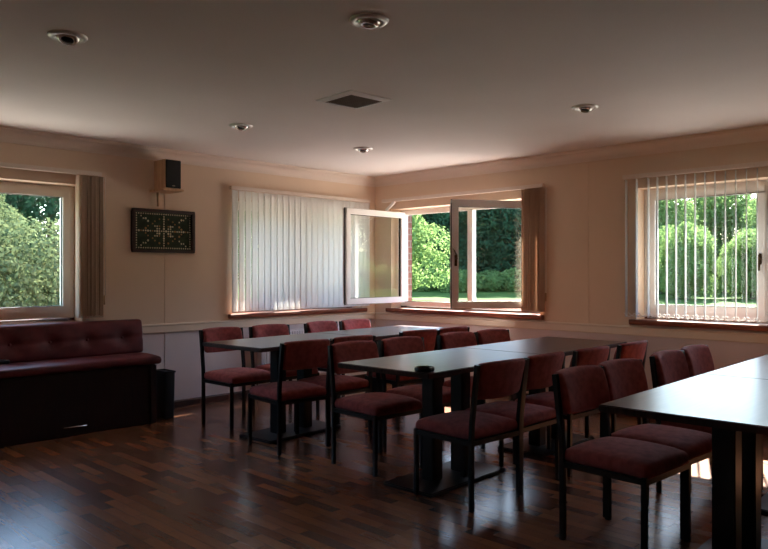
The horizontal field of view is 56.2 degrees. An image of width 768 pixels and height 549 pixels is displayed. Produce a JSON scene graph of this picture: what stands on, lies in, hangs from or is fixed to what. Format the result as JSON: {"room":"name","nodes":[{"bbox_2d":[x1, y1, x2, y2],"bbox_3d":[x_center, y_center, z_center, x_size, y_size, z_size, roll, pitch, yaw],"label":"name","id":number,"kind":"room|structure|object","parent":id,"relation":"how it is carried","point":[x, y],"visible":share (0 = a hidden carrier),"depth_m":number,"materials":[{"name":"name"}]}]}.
{"room":"community hall","nodes":[
{"label":"community hall","id":0,"kind":"room"},
{"bbox_2d":[0,307,348,323],"bbox_3d":[-2.831,0.318,6.222,0.158,2.920,7.930,0,0,44],"label":"brick wall","id":1,"kind":"structure","parent":0,"point":[346,307],"depth_m":6.24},
{"bbox_2d":[0,142,374,399],"bbox_3d":[-2.768,0.118,6.048,0.170,2.520,7.770,0,0,44],"label":"wall","id":2,"kind":"structure","parent":0,"point":[199,283],"depth_m":6.77,"materials":[{"name":"paint"}]},
{"bbox_2d":[0,181,81,324],"bbox_3d":[-3.399,-0.150,5.519,0.430,1.204,2.120,0,0,44],"label":"window","id":3,"kind":"structure","parent":2,"relation":"in","point":[65,310],"depth_m":6.16,"materials":[{"name":"white plastic"}]},
{"bbox_2d":[0,162,105,317],"bbox_3d":[-3.198,-0.248,5.409,0.103,1.243,2.254,0,0,44],"label":"vertical blind","id":4,"kind":"object","parent":3,"relation":"attached to","point":[90,297],"visible":1,"depth_m":6.08,"materials":[{"name":"beige fabric"}]},
{"bbox_2d":[131,208,194,252],"bbox_3d":[-2.033,-0.390,6.647,0.038,0.396,0.631,0,0,44],"label":"board","id":5,"kind":"object","parent":2,"relation":"attached to","point":[152,230],"visible":1,"depth_m":6.63,"materials":[{"name":"brown wood"}]},
{"bbox_2d":[165,194,166,368],"bbox_3d":[-2.027,0.076,6.681,0.004,2.224,0.022,0,0,44],"label":"trim","id":6,"kind":"structure","parent":2,"relation":"attached to","point":[165,194],"depth_m":6.68,"materials":[{"name":"paint"}]},
{"bbox_2d":[149,188,183,206],"bbox_3d":[-1.979,-0.688,6.546,0.258,0.148,0.205,0,0,44],"label":"wall bracket","id":7,"kind":"object","parent":2,"relation":"attached to","point":[160,190],"visible":1,"depth_m":6.51,"materials":[{"name":"brown wood"}]},
{"bbox_2d":[149,188,183,193],"bbox_3d":[-1.979,-0.752,6.546,0.258,0.020,0.205,0,0,44],"label":"shelf","id":8,"kind":"object","parent":7,"relation":"attached to","point":[161,190],"depth_m":6.51,"materials":[{"name":"brown wood"}]},
{"bbox_2d":[154,159,180,188],"bbox_3d":[-1.966,-0.894,6.536,0.214,0.262,0.158,0,0,44],"label":"speaker","id":9,"kind":"object","parent":7,"relation":"on","point":[167,172],"visible":0.98,"depth_m":6.47},
{"bbox_2d":[166,159,180,188],"bbox_3d":[-1.895,-0.894,6.467,0.011,0.250,0.148,0,0,44],"label":"grille","id":10,"kind":"object","parent":9,"relation":"attached to","point":[173,167],"depth_m":6.46,"materials":[{"name":"black fabric"}]},
{"bbox_2d":[0,126,374,186],"bbox_3d":[-2.731,-1.090,5.893,0.102,0.104,7.600,0,0,44],"label":"trim","id":11,"kind":"structure","parent":2,"relation":"attached to","point":[7,134],"depth_m":6.63,"materials":[{"name":"beige paint"}]},
{"bbox_2d":[142,312,374,333],"bbox_3d":[-2.758,0.506,5.920,0.024,0.083,7.600,0,0,44],"label":"trim","id":12,"kind":"structure","parent":2,"relation":"attached to","point":[187,326],"depth_m":7.30,"materials":[{"name":"beige paint"}]},
{"bbox_2d":[174,374,366,407],"bbox_3d":[-2.760,1.224,5.922,0.018,0.068,7.600,0,0,44],"label":"baseboard","id":13,"kind":"structure","parent":2,"relation":"attached to","point":[226,396],"depth_m":7.01,"materials":[{"name":"brown wood"}]},
{"bbox_2d":[228,201,366,318],"bbox_3d":[-1.010,-0.150,7.958,0.430,1.204,1.890,0,0,44],"label":"window","id":14,"kind":"structure","parent":2,"relation":"in","point":[311,311],"depth_m":7.72,"materials":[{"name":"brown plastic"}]},
{"bbox_2d":[229,186,369,311],"bbox_3d":[-0.848,-0.244,7.814,0.042,1.252,1.930,0,0,44],"label":"vertical blind","id":15,"kind":"object","parent":14,"relation":"attached to","point":[297,242],"visible":0.97,"depth_m":7.71,"materials":[{"name":"white fabric"}]},
{"bbox_2d":[256,326,338,385],"bbox_3d":[-0.894,0.927,7.760,0.111,0.662,1.201,0,0,44],"label":"radiator","id":16,"kind":"object","parent":2,"relation":"attached to","point":[263,358],"visible":0.17,"depth_m":7.37,"materials":[{"name":"white metal"}]},
{"bbox_2d":[290,326,338,330],"bbox_3d":[-0.868,0.603,7.764,0.080,0.014,1.160,0,0,44],"label":"grille","id":17,"kind":"object","parent":16,"relation":"attached to","point":[302,329],"depth_m":7.68,"materials":[{"name":"white metal"}]},
{"bbox_2d":[0,0,767,176],"bbox_3d":[-0.018,-1.242,3.376,8.500,0.200,8.400,0,0,44],"label":"ceiling","id":18,"kind":"structure","parent":0,"point":[467,82],"depth_m":4.08,"materials":[{"name":"white paint"}]},
{"bbox_2d":[47,30,87,45],"bbox_3d":[-1.520,-1.131,3.457,0.180,0.052,0.180,0,0,44],"label":"recessed light","id":19,"kind":"object","parent":18,"relation":"in","point":[67,37],"visible":0.99,"depth_m":3.44,"materials":[{"name":"silver metal"}]},
{"bbox_2d":[229,123,252,130],"bbox_3d":[-1.103,-1.130,5.548,0.180,0.042,0.180,0,0,44],"label":"recessed light","id":20,"kind":"object","parent":18,"relation":"in","point":[239,126],"visible":0.99,"depth_m":5.51,"materials":[{"name":"silver metal"}]},
{"bbox_2d":[316,90,391,108],"bbox_3d":[-0.199,-1.134,4.726,0.356,0.016,0.356,0,0,-43],"label":"ceiling vent","id":21,"kind":"object","parent":18,"relation":"in","point":[350,99],"visible":1,"depth_m":4.69,"materials":[{"name":"white"}]},
{"bbox_2d":[326,95,381,107],"bbox_3d":[-0.199,-1.133,4.726,0.276,0.009,0.276,0,0,-43],"label":"grille","id":22,"kind":"object","parent":21,"relation":"attached to","point":[350,101],"depth_m":4.72,"materials":[{"name":"brown"}]},
{"bbox_2d":[353,147,372,152],"bbox_3d":[-0.192,-1.129,6.568,0.180,0.040,0.180,0,0,44],"label":"recessed light","id":23,"kind":"object","parent":18,"relation":"in","point":[360,149],"visible":1,"depth_m":6.53,"materials":[{"name":"silver metal"}]},
{"bbox_2d":[349,13,388,28],"bbox_3d":[-0.068,-1.129,3.239,0.180,0.034,0.180,0,0,44],"label":"recessed light","id":24,"kind":"object","parent":18,"relation":"in","point":[365,20],"visible":1,"depth_m":3.20,"materials":[{"name":"silver metal"}]},
{"bbox_2d":[571,104,598,112],"bbox_3d":[1.378,-1.130,4.931,0.180,0.043,0.180,0,0,44],"label":"recessed light","id":25,"kind":"object","parent":18,"relation":"in","point":[585,108],"visible":1,"depth_m":4.90,"materials":[{"name":"silver metal"}]},
{"bbox_2d":[0,383,767,548],"bbox_3d":[-0.016,1.318,3.235,7.700,0.120,7.600,0,0,44],"label":"floor","id":26,"kind":"structure","parent":0,"point":[181,481],"depth_m":4.02,"materials":[{"name":"brown wood"}]},
{"bbox_2d":[0,319,161,447],"bbox_3d":[-2.924,0.832,5.357,0.535,0.852,2.565,0,0,44],"label":"bench","id":27,"kind":"object","parent":26,"relation":"on","point":[63,379],"visible":0.98,"depth_m":5.68,"materials":[{"name":"red leather"}]},
{"bbox_2d":[0,359,9,364],"bbox_3d":[-2.956,0.675,5.449,0.100,0.032,0.200,0,0,44],"label":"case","id":28,"kind":"object","parent":27,"relation":"on","point":[2,361],"visible":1,"depth_m":5.46,"materials":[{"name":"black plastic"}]},
{"bbox_2d":[0,353,161,378],"bbox_3d":[-2.904,0.723,5.310,0.440,0.074,2.525,0,0,44],"label":"seat cushion","id":29,"kind":"object","parent":27,"relation":"on","point":[71,364],"depth_m":5.66,"materials":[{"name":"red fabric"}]},
{"bbox_2d":[156,369,175,418],"bbox_3d":[-1.919,1.051,6.280,0.208,0.414,0.112,0,0,44],"label":"waste bin","id":30,"kind":"object","parent":26,"relation":"on","point":[165,378],"visible":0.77,"depth_m":6.22,"materials":[{"name":"black plastic"}]},
{"bbox_2d":[199,327,269,430],"bbox_3d":[-1.259,0.862,6.088,0.520,0.792,0.435,0,0,43],"label":"dining chair","id":31,"kind":"object","parent":26,"relation":"on","point":[243,376],"visible":0.85,"depth_m":6.04,"materials":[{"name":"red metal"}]},
{"bbox_2d":[202,332,354,443],"bbox_3d":[-0.733,0.890,5.702,0.690,0.735,1.198,0,0,40],"label":"dining table","id":32,"kind":"object","parent":26,"relation":"on","point":[307,426],"visible":0.63,"depth_m":5.58,"materials":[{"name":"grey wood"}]},
{"bbox_2d":[249,324,319,414],"bbox_3d":[-0.908,0.862,6.447,0.435,0.792,0.520,0,0,-44],"label":"dining chair","id":33,"kind":"object","parent":26,"relation":"on","point":[264,330],"visible":0.34,"depth_m":6.44,"materials":[{"name":"red fabric"}]},
{"bbox_2d":[248,339,332,455],"bbox_3d":[-0.673,0.862,5.231,0.435,0.792,0.520,0,0,-40],"label":"dining chair","id":34,"kind":"object","parent":26,"relation":"on","point":[303,354],"visible":0.98,"depth_m":5.09,"materials":[{"name":"red fabric"}]},
{"bbox_2d":[304,321,339,397],"bbox_3d":[-0.462,0.862,6.902,0.520,0.792,0.435,0,0,41],"label":"dining chair","id":35,"kind":"object","parent":26,"relation":"on","point":[315,326],"visible":0.23,"depth_m":6.99,"materials":[{"name":"red fabric"}]},
{"bbox_2d":[294,335,375,443],"bbox_3d":[-0.371,0.862,5.581,0.435,0.792,0.520,0,0,-43],"label":"dining chair","id":36,"kind":"object","parent":26,"relation":"on","point":[344,384],"visible":0.47,"depth_m":5.49,"materials":[{"name":"red fabric"}]},
{"bbox_2d":[339,319,370,396],"bbox_3d":[-0.146,0.862,7.224,0.520,0.792,0.435,0,0,43],"label":"dining chair","id":37,"kind":"object","parent":26,"relation":"on","point":[347,324],"visible":0.18,"depth_m":7.34,"materials":[{"name":"red fabric"}]},
{"bbox_2d":[327,341,421,476],"bbox_3d":[-0.069,0.862,4.773,0.435,0.792,0.520,0,0,-43],"label":"dining chair","id":38,"kind":"object","parent":26,"relation":"on","point":[378,406],"visible":0.86,"depth_m":4.73,"materials":[{"name":"red fabric"}]},
{"bbox_2d":[316,325,440,391],"bbox_3d":[0.045,0.890,6.615,0.690,0.735,1.198,0,0,40],"label":"dining table","id":39,"kind":"object","parent":26,"relation":"on","point":[381,333],"visible":0.27,"depth_m":6.48,"materials":[{"name":"black metal"}]},
{"bbox_2d":[365,329,438,426],"bbox_3d":[0.166,0.862,6.159,0.435,0.792,0.520,0,0,-40],"label":"dining chair","id":40,"kind":"object","parent":26,"relation":"on","point":[430,335],"visible":0.44,"depth_m":5.99,"materials":[{"name":"red fabric"}]},
{"bbox_2d":[378,336,450,450],"bbox_3d":[0.267,0.862,5.130,0.435,0.792,0.520,0,0,-42],"label":"dining chair","id":41,"kind":"object","parent":26,"relation":"on","point":[401,345],"visible":0.42,"depth_m":5.13,"materials":[{"name":"red fabric"}]},
{"bbox_2d":[400,326,469,386],"bbox_3d":[0.462,0.862,6.461,0.520,0.792,0.435,0,0,44],"label":"dining chair","id":42,"kind":"object","parent":26,"relation":"on","point":[460,328],"visible":0.19,"depth_m":6.26,"materials":[{"name":"red fabric"}]},
{"bbox_2d":[338,347,538,497],"bbox_3d":[0.386,0.890,4.423,0.690,0.735,1.198,0,0,43],"label":"dining table","id":43,"kind":"object","parent":26,"relation":"on","point":[436,478],"visible":0.74,"depth_m":4.29,"materials":[{"name":"black metal"}]},
{"bbox_2d":[414,365,434,371],"bbox_3d":[0.219,0.512,3.866,0.111,0.022,0.109,0,0,44],"label":"ashtray","id":44,"kind":"object","parent":43,"relation":"on","point":[427,368],"visible":1,"depth_m":3.83,"materials":[{"name":"black plastic"}]},
{"bbox_2d":[414,358,527,512],"bbox_3d":[0.500,0.862,4.056,0.435,0.792,0.520,0,0,-43],"label":"dining chair","id":45,"kind":"object","parent":26,"relation":"on","point":[471,428],"visible":0.99,"depth_m":3.92,"materials":[{"name":"red fabric"}]},
{"bbox_2d":[437,332,517,446],"bbox_3d":[0.715,0.862,5.559,0.435,0.792,0.520,0,0,-42],"label":"dining chair","id":46,"kind":"object","parent":26,"relation":"on","point":[449,340],"visible":0.25,"depth_m":5.64,"materials":[{"name":"red fabric"}]},
{"bbox_2d":[476,329,546,404],"bbox_3d":[1.044,0.862,5.866,0.435,0.792,0.520,0,0,-43],"label":"dining chair","id":47,"kind":"object","parent":26,"relation":"on","point":[486,336],"visible":0.2,"depth_m":6.00,"materials":[{"name":"red fabric"}]},
{"bbox_2d":[466,351,565,493],"bbox_3d":[0.803,0.862,4.379,0.520,0.792,0.435,0,0,43],"label":"dining chair","id":48,"kind":"object","parent":26,"relation":"on","point":[541,367],"visible":0.62,"depth_m":4.24,"materials":[{"name":"red fabric"}]},
{"bbox_2d":[462,336,626,457],"bbox_3d":[1.203,0.890,5.302,0.690,0.735,1.198,0,0,43],"label":"dining table","id":49,"kind":"object","parent":26,"relation":"on","point":[535,445],"visible":0.59,"depth_m":5.18,"materials":[{"name":"black wood"}]},
{"bbox_2d":[513,346,610,475],"bbox_3d":[1.187,0.862,4.743,0.435,0.792,0.520,0,0,-45],"label":"dining chair","id":50,"kind":"object","parent":26,"relation":"on","point":[593,355],"visible":0.39,"depth_m":4.58,"materials":[{"name":"red fabric"}]},
{"bbox_2d":[585,340,647,437],"bbox_3d":[1.566,0.862,5.101,0.520,0.792,0.435,0,0,43],"label":"dining chair","id":51,"kind":"object","parent":26,"relation":"on","point":[637,349],"visible":0.3,"depth_m":4.88,"materials":[{"name":"red fabric"}]},
{"bbox_2d":[552,365,690,548],"bbox_3d":[1.108,0.862,3.417,0.435,0.792,0.520,0,0,-43],"label":"dining chair","id":52,"kind":"object","parent":26,"relation":"on","point":[576,388],"visible":0.97,"depth_m":3.37,"materials":[{"name":"red fabric"}]},
{"bbox_2d":[598,358,711,539],"bbox_3d":[1.409,0.862,3.724,0.435,0.792,0.520,0,0,-42],"label":"dining chair","id":53,"kind":"object","parent":26,"relation":"on","point":[625,377],"visible":0.53,"depth_m":3.70,"materials":[{"name":"red fabric"}]},
{"bbox_2d":[599,374,767,548],"bbox_3d":[1.514,0.890,3.080,0.690,0.735,1.198,0,0,42],"label":"dining table","id":54,"kind":"object","parent":26,"relation":"on","point":[735,408],"visible":1,"depth_m":2.95,"materials":[{"name":"black metal"}]},
{"bbox_2d":[649,350,761,492],"bbox_3d":[1.845,0.862,4.169,0.520,0.792,0.435,0,0,44],"label":"dining chair","id":55,"kind":"object","parent":26,"relation":"on","point":[666,366],"visible":0.28,"depth_m":4.17,"materials":[{"name":"red fabric"}]},
{"bbox_2d":[680,345,762,489],"bbox_3d":[2.152,0.862,4.497,0.520,0.792,0.435,0,0,43],"label":"dining chair","id":56,"kind":"object","parent":26,"relation":"on","point":[699,359],"visible":0.3,"depth_m":4.62,"materials":[{"name":"red fabric"}]},
{"bbox_2d":[704,355,767,513],"bbox_3d":[2.323,0.890,3.966,0.690,0.735,1.198,0,0,42],"label":"dining table","id":57,"kind":"object","parent":26,"relation":"on","point":[757,368],"visible":0.6,"depth_m":3.88,"materials":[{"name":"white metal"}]},
{"bbox_2d":[375,140,767,392],"bbox_3d":[2.702,0.118,6.010,7.700,2.520,0.170,0,0,44],"label":"wall","id":58,"kind":"structure","parent":0,"point":[565,184],"depth_m":6.66,"materials":[{"name":"paint"}]},
{"bbox_2d":[343,199,543,319],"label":"window","id":59,"kind":"structure","parent":58,"relation":"in","point":[501,309],"depth_m":7.85,"materials":[{"name":"white plastic"}]},
{"bbox_2d":[381,183,546,311],"bbox_3d":[0.770,-0.248,7.702,2.221,1.243,0.098,0,0,44],"label":"vertical blind","id":60,"kind":"object","parent":59,"relation":"attached to","point":[533,295],"visible":1,"depth_m":7.01,"materials":[{"name":"beige fabric"}]},
{"bbox_2d":[410,382,528,398],"bbox_3d":[2.636,1.224,5.943,7.700,0.068,0.018,0,0,44],"label":"baseboard","id":61,"kind":"structure","parent":58,"relation":"attached to","point":[417,383],"depth_m":7.28,"materials":[{"name":"brown wood"}]},
{"bbox_2d":[375,125,767,186],"bbox_3d":[2.607,-1.090,5.913,7.700,0.104,0.102,0,0,44],"label":"trim","id":62,"kind":"structure","parent":58,"relation":"attached to","point":[755,133],"depth_m":6.60,"materials":[{"name":"beige paint"}]},
{"bbox_2d":[375,312,767,343],"bbox_3d":[2.634,0.506,5.941,7.700,0.083,0.024,0,0,44],"label":"trim","id":63,"kind":"structure","parent":58,"relation":"attached to","point":[715,335],"depth_m":6.63,"materials":[{"name":"beige paint"}]},
{"bbox_2d":[586,162,588,338],"bbox_3d":[1.891,0.076,6.683,0.022,2.224,0.004,0,0,44],"label":"trim","id":64,"kind":"structure","parent":58,"relation":"attached to","point":[587,163],"depth_m":6.68,"materials":[{"name":"paint"}]},
{"bbox_2d":[629,180,767,331],"bbox_3d":[3.069,-0.150,5.763,2.120,1.204,0.430,0,0,44],"label":"window","id":65,"kind":"structure","parent":58,"relation":"in","point":[762,184],"depth_m":5.98,"materials":[{"name":"white plastic"}]},
{"bbox_2d":[622,161,767,322],"bbox_3d":[2.904,-0.244,5.619,2.185,1.252,0.090,0,0,44],"label":"vertical blind","id":66,"kind":"object","parent":65,"relation":"attached to","point":[761,163],"visible":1,"depth_m":6.08,"materials":[{"name":"white fabric"}]},
{"bbox_2d":[401,215,758,323],"bbox_3d":[2.757,0.318,6.188,7.870,2.920,0.158,0,0,44],"label":"brick wall","id":67,"kind":"structure","parent":0,"point":[409,216],"depth_m":8.64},
{"label":"outside","id":68,"kind":"structure","parent":0,"visible":0},
{"bbox_2d":[20,250,755,306],"bbox_3d":[3.316,-2.537,19.286,200.000,8.090,200.000,0,0,44],"label":"ground","id":69,"kind":"structure","parent":68,"point":[432,295],"depth_m":34.40,"materials":[{"name":"green plant"}]},
{"bbox_2d":[0,194,29,301],"bbox_3d":[-8.899,-0.329,15.409,2.775,3.920,2.746,0,0,40],"label":"tree","id":70,"kind":"object","parent":69,"relation":"on","point":[3,211],"visible":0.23,"depth_m":15.55,"materials":[{"name":"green plant"}]},
{"bbox_2d":[0,195,44,252],"bbox_3d":[-32.218,-6.689,59.220,9.831,13.842,9.274,0,0,-6],"label":"tree","id":71,"kind":"object","parent":69,"relation":"on","point":[40,207],"visible":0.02,"depth_m":58.45,"materials":[{"name":"green plant"}]},
{"bbox_2d":[0,215,59,306],"bbox_3d":[-5.405,0.292,10.535,5.322,2.650,2.850,0,0,-40],"label":"bush","id":72,"kind":"object","parent":69,"relation":"on","point":[12,267],"visible":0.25,"depth_m":10.13,"materials":[{"name":"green plant"}]},
{"bbox_2d":[0,194,59,306],"bbox_3d":[-9.229,-1.962,20.087,4.611,7.363,5.738,0,0,30],"label":"tree","id":73,"kind":"object","parent":69,"relation":"on","point":[51,205],"visible":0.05,"depth_m":18.84,"materials":[{"name":"green plant"}]},
{"bbox_2d":[238,211,251,279],"bbox_3d":[-12.734,-4.269,53.762,7.449,10.454,8.173,0,0,-14],"label":"tree","id":74,"kind":"object","parent":69,"relation":"on","point":[238,211],"visible":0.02,"depth_m":52.95,"materials":[{"name":"green plant"}]},
{"bbox_2d":[412,279,432,291],"bbox_3d":[1.345,0.530,42.363,3.105,1.267,2.280,0,0,0],"label":"shrub","id":75,"kind":"object","parent":69,"relation":"on","point":[425,288],"visible":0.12,"depth_m":41.53,"materials":[{"name":"green plant"}]},
{"bbox_2d":[412,214,449,289],"bbox_3d":[0.394,-1.617,32.957,5.686,6.052,5.091,0,0,26],"label":"tree","id":76,"kind":"object","parent":69,"relation":"on","point":[420,232],"visible":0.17,"depth_m":31.93,"materials":[{"name":"green plant"}]},
{"bbox_2d":[417,265,449,289],"bbox_3d":[3.382,0.305,44.646,3.052,1.696,4.156,0,0,12],"label":"shrub","id":77,"kind":"object","parent":69,"relation":"on","point":[432,273],"visible":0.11,"depth_m":43.44,"materials":[{"name":"green plant"}]},
{"bbox_2d":[413,213,465,273],"bbox_3d":[1.417,-5.060,48.879,8.708,12.260,8.214,0,0,-7],"label":"tree","id":78,"kind":"object","parent":69,"relation":"on","point":[439,213],"visible":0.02,"depth_m":47.31,"materials":[{"name":"green plant"}]},
{"bbox_2d":[437,269,490,292],"bbox_3d":[4.691,0.454,41.376,2.693,1.496,3.667,0,0,24],"label":"shrub","id":79,"kind":"object","parent":69,"relation":"on","point":[462,276],"visible":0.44,"depth_m":40.66,"materials":[{"name":"green plant"}]},
{"bbox_2d":[414,208,514,273],"bbox_3d":[4.604,-5.018,46.625,8.214,12.260,8.708,0,0,25],"label":"tree","id":80,"kind":"object","parent":69,"relation":"on","point":[445,220],"visible":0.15,"depth_m":44.54,"materials":[{"name":"green plant"}]},
{"bbox_2d":[459,208,520,274],"bbox_3d":[8.063,-4.720,46.176,8.272,11.647,7.804,0,0,-17],"label":"tree","id":81,"kind":"object","parent":69,"relation":"on","point":[506,246],"visible":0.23,"depth_m":44.64,"materials":[{"name":"green plant"}]},
{"bbox_2d":[466,269,516,291],"bbox_3d":[6.198,0.453,42.438,3.499,1.428,2.570,0,0,-45],"label":"shrub","id":82,"kind":"object","parent":69,"relation":"on","point":[494,279],"visible":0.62,"depth_m":41.52,"materials":[{"name":"green plant"}]},
{"bbox_2d":[489,267,520,291],"bbox_3d":[7.775,0.392,42.053,3.885,1.585,2.853,0,0,23],"label":"shrub","id":83,"kind":"object","parent":69,"relation":"on","point":[515,271],"visible":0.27,"depth_m":41.49,"materials":[{"name":"green plant"}]},
{"bbox_2d":[659,199,698,286],"bbox_3d":[15.072,-1.737,39.741,4.967,5.905,5.547,0,0,39],"label":"tree","id":84,"kind":"object","parent":69,"relation":"on","point":[680,202],"visible":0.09,"depth_m":37.66,"materials":[{"name":"green plant"}]},
{"bbox_2d":[659,271,718,294],"bbox_3d":[16.024,0.439,38.265,3.780,1.542,2.776,0,0,43],"label":"shrub","id":85,"kind":"object","parent":69,"relation":"on","point":[660,292],"visible":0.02,"depth_m":37.26,"materials":[{"name":"green plant"}]},
{"bbox_2d":[659,222,721,298],"bbox_3d":[13.662,-0.567,33.321,3.104,3.690,3.467,0,0,-45],"label":"tree","id":86,"kind":"object","parent":69,"relation":"on","point":[689,226],"visible":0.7,"depth_m":32.61,"materials":[{"name":"green plant"}]},
{"bbox_2d":[688,194,754,290],"bbox_3d":[19.566,-2.078,40.771,6.102,6.495,5.464,0,0,22],"label":"tree","id":87,"kind":"object","parent":69,"relation":"on","point":[740,199],"visible":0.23,"depth_m":39.30,"materials":[{"name":"green plant"}]},
{"bbox_2d":[712,267,737,291],"bbox_3d":[18.931,0.305,40.594,4.162,1.698,3.057,0,0,3],"label":"shrub","id":88,"kind":"object","parent":69,"relation":"on","point":[712,267],"visible":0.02,"depth_m":39.76,"materials":[{"name":"green plant"}]},
{"bbox_2d":[716,228,755,298],"bbox_3d":[16.585,-0.414,32.848,3.120,3.321,2.794,0,0,1],"label":"tree","id":89,"kind":"object","parent":69,"relation":"on","point":[751,233],"visible":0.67,"depth_m":32.55,"materials":[{"name":"green plant"}]},
{"bbox_2d":[738,194,755,273],"bbox_3d":[20.340,-1.667,36.198,4.843,5.757,5.408,0,0,38],"label":"tree","id":90,"kind":"object","parent":69,"relation":"on","point":[751,217],"visible":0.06,"depth_m":36.93,"materials":[{"name":"green plant"}]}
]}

